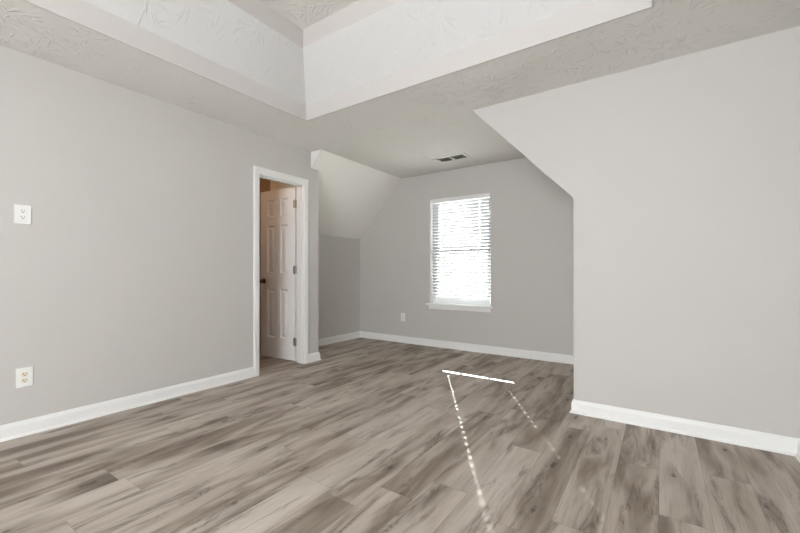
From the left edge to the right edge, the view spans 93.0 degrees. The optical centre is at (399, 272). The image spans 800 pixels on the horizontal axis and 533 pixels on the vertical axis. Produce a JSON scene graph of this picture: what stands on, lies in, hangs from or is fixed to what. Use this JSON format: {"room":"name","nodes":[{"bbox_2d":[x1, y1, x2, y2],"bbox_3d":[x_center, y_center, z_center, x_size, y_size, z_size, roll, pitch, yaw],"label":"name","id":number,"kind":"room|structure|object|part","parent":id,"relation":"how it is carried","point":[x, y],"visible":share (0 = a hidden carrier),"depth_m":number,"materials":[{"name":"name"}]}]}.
{"room":"empty bedroom","nodes":[
{"label":"empty bedroom","id":0,"kind":"room"},
{"bbox_2d":[0,45,317,424],"bbox_3d":[-2.537,-0.180,2.330,0.115,2.441,5.375,0,0,34],"label":"wall","id":1,"kind":"structure","parent":0,"point":[131,273],"depth_m":2.83,"materials":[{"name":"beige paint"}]},
{"bbox_2d":[14,204,30,224],"bbox_3d":[-2.402,-0.370,2.417,0.009,0.122,0.080,0,0,34],"label":"wall outlet","id":2,"kind":"object","parent":1,"relation":"attached to","point":[22,213],"visible":1,"depth_m":2.41,"materials":[{"name":"white plastic"}]},
{"bbox_2d":[19,215,26,219],"bbox_3d":[-2.401,-0.350,2.416,0.004,0.027,0.034,0,0,34],"label":"receptacle","id":3,"kind":"object","parent":2,"relation":"attached to","point":[21,217],"depth_m":2.42,"materials":[{"name":"white plastic"}]},
{"bbox_2d":[16,366,32,388],"bbox_3d":[-2.397,0.670,2.424,0.009,0.124,0.080,0,0,34],"label":"wall outlet","id":4,"kind":"object","parent":1,"relation":"attached to","point":[24,376],"visible":1,"depth_m":2.42,"materials":[{"name":"white plastic"}]},
{"bbox_2d":[259,187,296,360],"bbox_3d":[-1.453,0.019,4.557,0.604,2.018,0.167,0,0,30],"label":"door","id":5,"kind":"structure","parent":1,"relation":"in","point":[278,280],"depth_m":4.53,"materials":[{"name":"white wood"}]},
{"bbox_2d":[253,166,308,376],"bbox_3d":[-1.305,-0.014,4.112,0.136,2.108,0.709,0,0,34],"label":"trim","id":6,"kind":"structure","parent":1,"relation":"attached to","point":[302,185],"depth_m":4.32,"materials":[{"name":"white wood"}]},
{"bbox_2d":[0,331,799,462],"bbox_3d":[-0.675,0.991,1.961,4.637,0.098,6.871,0,0,34],"label":"baseboard","id":7,"kind":"structure","parent":1,"relation":"attached to","point":[786,445],"depth_m":2.68,"materials":[{"name":"white wood"}]},
{"bbox_2d":[259,178,269,351],"bbox_3d":[-2.407,-0.180,4.242,1.833,2.441,2.075,0,0,34],"label":"wall","id":8,"kind":"structure","parent":0,"point":[264,184],"depth_m":4.96,"materials":[{"name":"beige paint"}]},
{"bbox_2d":[309,352,320,362],"bbox_3d":[-1.261,0.991,4.627,0.657,0.098,0.191,0,0,34],"label":"baseboard","id":9,"kind":"structure","parent":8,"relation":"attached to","point":[313,357],"depth_m":4.44,"materials":[{"name":"white wood"}]},
{"bbox_2d":[260,0,357,29],"bbox_3d":[-0.873,-2.030,1.142,2.278,0.100,3.517,0,0,34],"label":"ceiling","id":10,"kind":"structure","parent":0,"point":[303,13],"depth_m":2.85,"materials":[{"name":"white paint"}]},
{"bbox_2d":[270,149,400,238],"bbox_3d":[-0.818,-0.967,5.245,0.919,0.867,1.616,0,0,34],"label":"ceiling","id":11,"kind":"structure","parent":0,"point":[351,194],"depth_m":5.21,"materials":[{"name":"white paint"}]},
{"bbox_2d":[318,235,359,338],"bbox_3d":[-1.148,0.233,5.474,0.115,1.614,1.612,0,0,34],"label":"wall","id":12,"kind":"structure","parent":0,"point":[338,257],"depth_m":5.70,"materials":[{"name":"beige paint"}]},
{"bbox_2d":[84,0,593,104],"bbox_3d":[-0.873,-1.688,1.142,2.758,0.290,3.997,0,0,34],"label":"ceiling","id":13,"kind":"structure","parent":0,"point":[404,34],"depth_m":2.69,"materials":[{"name":"white paint"}]},
{"bbox_2d":[0,338,799,532],"bbox_3d":[-1.249,1.100,2.270,6.172,0.120,7.331,0,0,34],"label":"floor","id":14,"kind":"structure","parent":0,"point":[369,435],"depth_m":2.06,"materials":[{"name":"grey laminate"}]},
{"bbox_2d":[0,0,799,177],"bbox_3d":[-0.663,-1.472,1.980,4.867,0.142,7.146,0,0,34],"label":"ceiling","id":15,"kind":"structure","parent":0,"point":[400,134],"depth_m":2.71,"materials":[{"name":"white paint"}]},
{"bbox_2d":[23,0,654,120],"bbox_3d":[-0.873,-1.690,1.142,2.682,0.580,3.921,0,0,34],"label":"trim","id":16,"kind":"structure","parent":15,"relation":"attached to","point":[594,13],"depth_m":2.62,"materials":[{"name":"beige paint"}]},
{"bbox_2d":[434,153,470,162],"bbox_3d":[0.635,-1.397,4.639,0.410,0.008,0.210,0,0,34],"label":"ceiling vent","id":17,"kind":"object","parent":15,"relation":"in","point":[460,156],"visible":1,"depth_m":4.64,"materials":[{"name":"white metal"}]},
{"bbox_2d":[360,157,573,354],"bbox_3d":[0.825,-0.180,5.196,3.684,2.441,0.160,0,0,34],"label":"wall","id":18,"kind":"structure","parent":0,"point":[532,216],"depth_m":4.83,"materials":[{"name":"beige paint"}]},
{"bbox_2d":[401,313,404,320],"bbox_3d":[0.044,0.662,5.628,0.074,0.124,0.009,0,0,34],"label":"wall outlet","id":19,"kind":"object","parent":18,"relation":"attached to","point":[402,314],"visible":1,"depth_m":5.62,"materials":[{"name":"white plastic"}]},
{"bbox_2d":[426,204,493,311],"bbox_3d":[0.823,-0.257,5.170,0.985,1.538,0.184,0,0,34],"label":"window","id":20,"kind":"structure","parent":18,"relation":"in","point":[477,304],"depth_m":5.15,"materials":[{"name":"white plastic"}]},
{"bbox_2d":[430,193,490,296],"bbox_3d":[0.811,-0.350,5.143,0.885,1.347,0.078,0,0,34],"label":"window blind","id":21,"kind":"object","parent":20,"relation":"attached to","point":[440,262],"visible":0.95,"depth_m":5.13,"materials":[{"name":"white plastic"}]},
{"bbox_3d":[0.572,-0.337,5.320,0.012,1.270,0.054,0,0,34],"label":"ladder cord","id":22,"kind":"part","parent":21,"relation":"part of","materials":[{"name":"white fabric"}]},
{"bbox_3d":[0.818,0.309,5.152,0.863,0.027,0.044,0,0,34],"label":"rail","id":23,"kind":"part","parent":21,"relation":"part of","materials":[{"name":"white plastic"}]},
{"bbox_3d":[1.051,-0.337,4.992,0.012,1.270,0.054,0,0,34],"label":"ladder cord","id":24,"kind":"part","parent":21,"relation":"part of","materials":[{"name":"white fabric"}]},
{"bbox_3d":[0.861,-0.295,5.216,0.890,1.462,0.065,0,0,34],"label":"frame","id":25,"kind":"part","parent":20,"relation":"part of","materials":[{"name":"white plastic"}]},
{"bbox_3d":[0.844,0.043,5.211,0.832,0.726,0.028,0,0,34],"label":"sash","id":26,"kind":"part","parent":20,"relation":"part of","materials":[{"name":"white plastic"}]},
{"bbox_3d":[0.860,-0.649,5.235,0.832,0.730,0.028,0,0,34],"label":"sash","id":27,"kind":"part","parent":20,"relation":"part of","materials":[{"name":"white plastic"}]},
{"bbox_2d":[472,26,799,438],"bbox_3d":[1.524,-0.180,2.732,2.112,2.441,0.115,0,0,34],"label":"wall","id":28,"kind":"structure","parent":0,"point":[681,174],"depth_m":2.44,"materials":[{"name":"beige paint"}]},
{"label":"outside","id":29,"kind":"structure","parent":0,"visible":0},
{"bbox_2d":[437,292,487,296],"bbox_3d":[14.656,4.140,39.057,70.000,0.200,69.000,0,0,34],"label":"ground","id":30,"kind":"structure","parent":29,"point":[437,292],"depth_m":72.88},
{"bbox_2d":[437,240,451,289],"bbox_3d":[0.816,0.991,17.581,3.375,6.134,2.421,0,0,34],"label":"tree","id":31,"kind":"object","parent":30,"relation":"on","point":[439,240],"visible":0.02,"depth_m":17.07,"materials":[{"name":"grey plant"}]}
]}

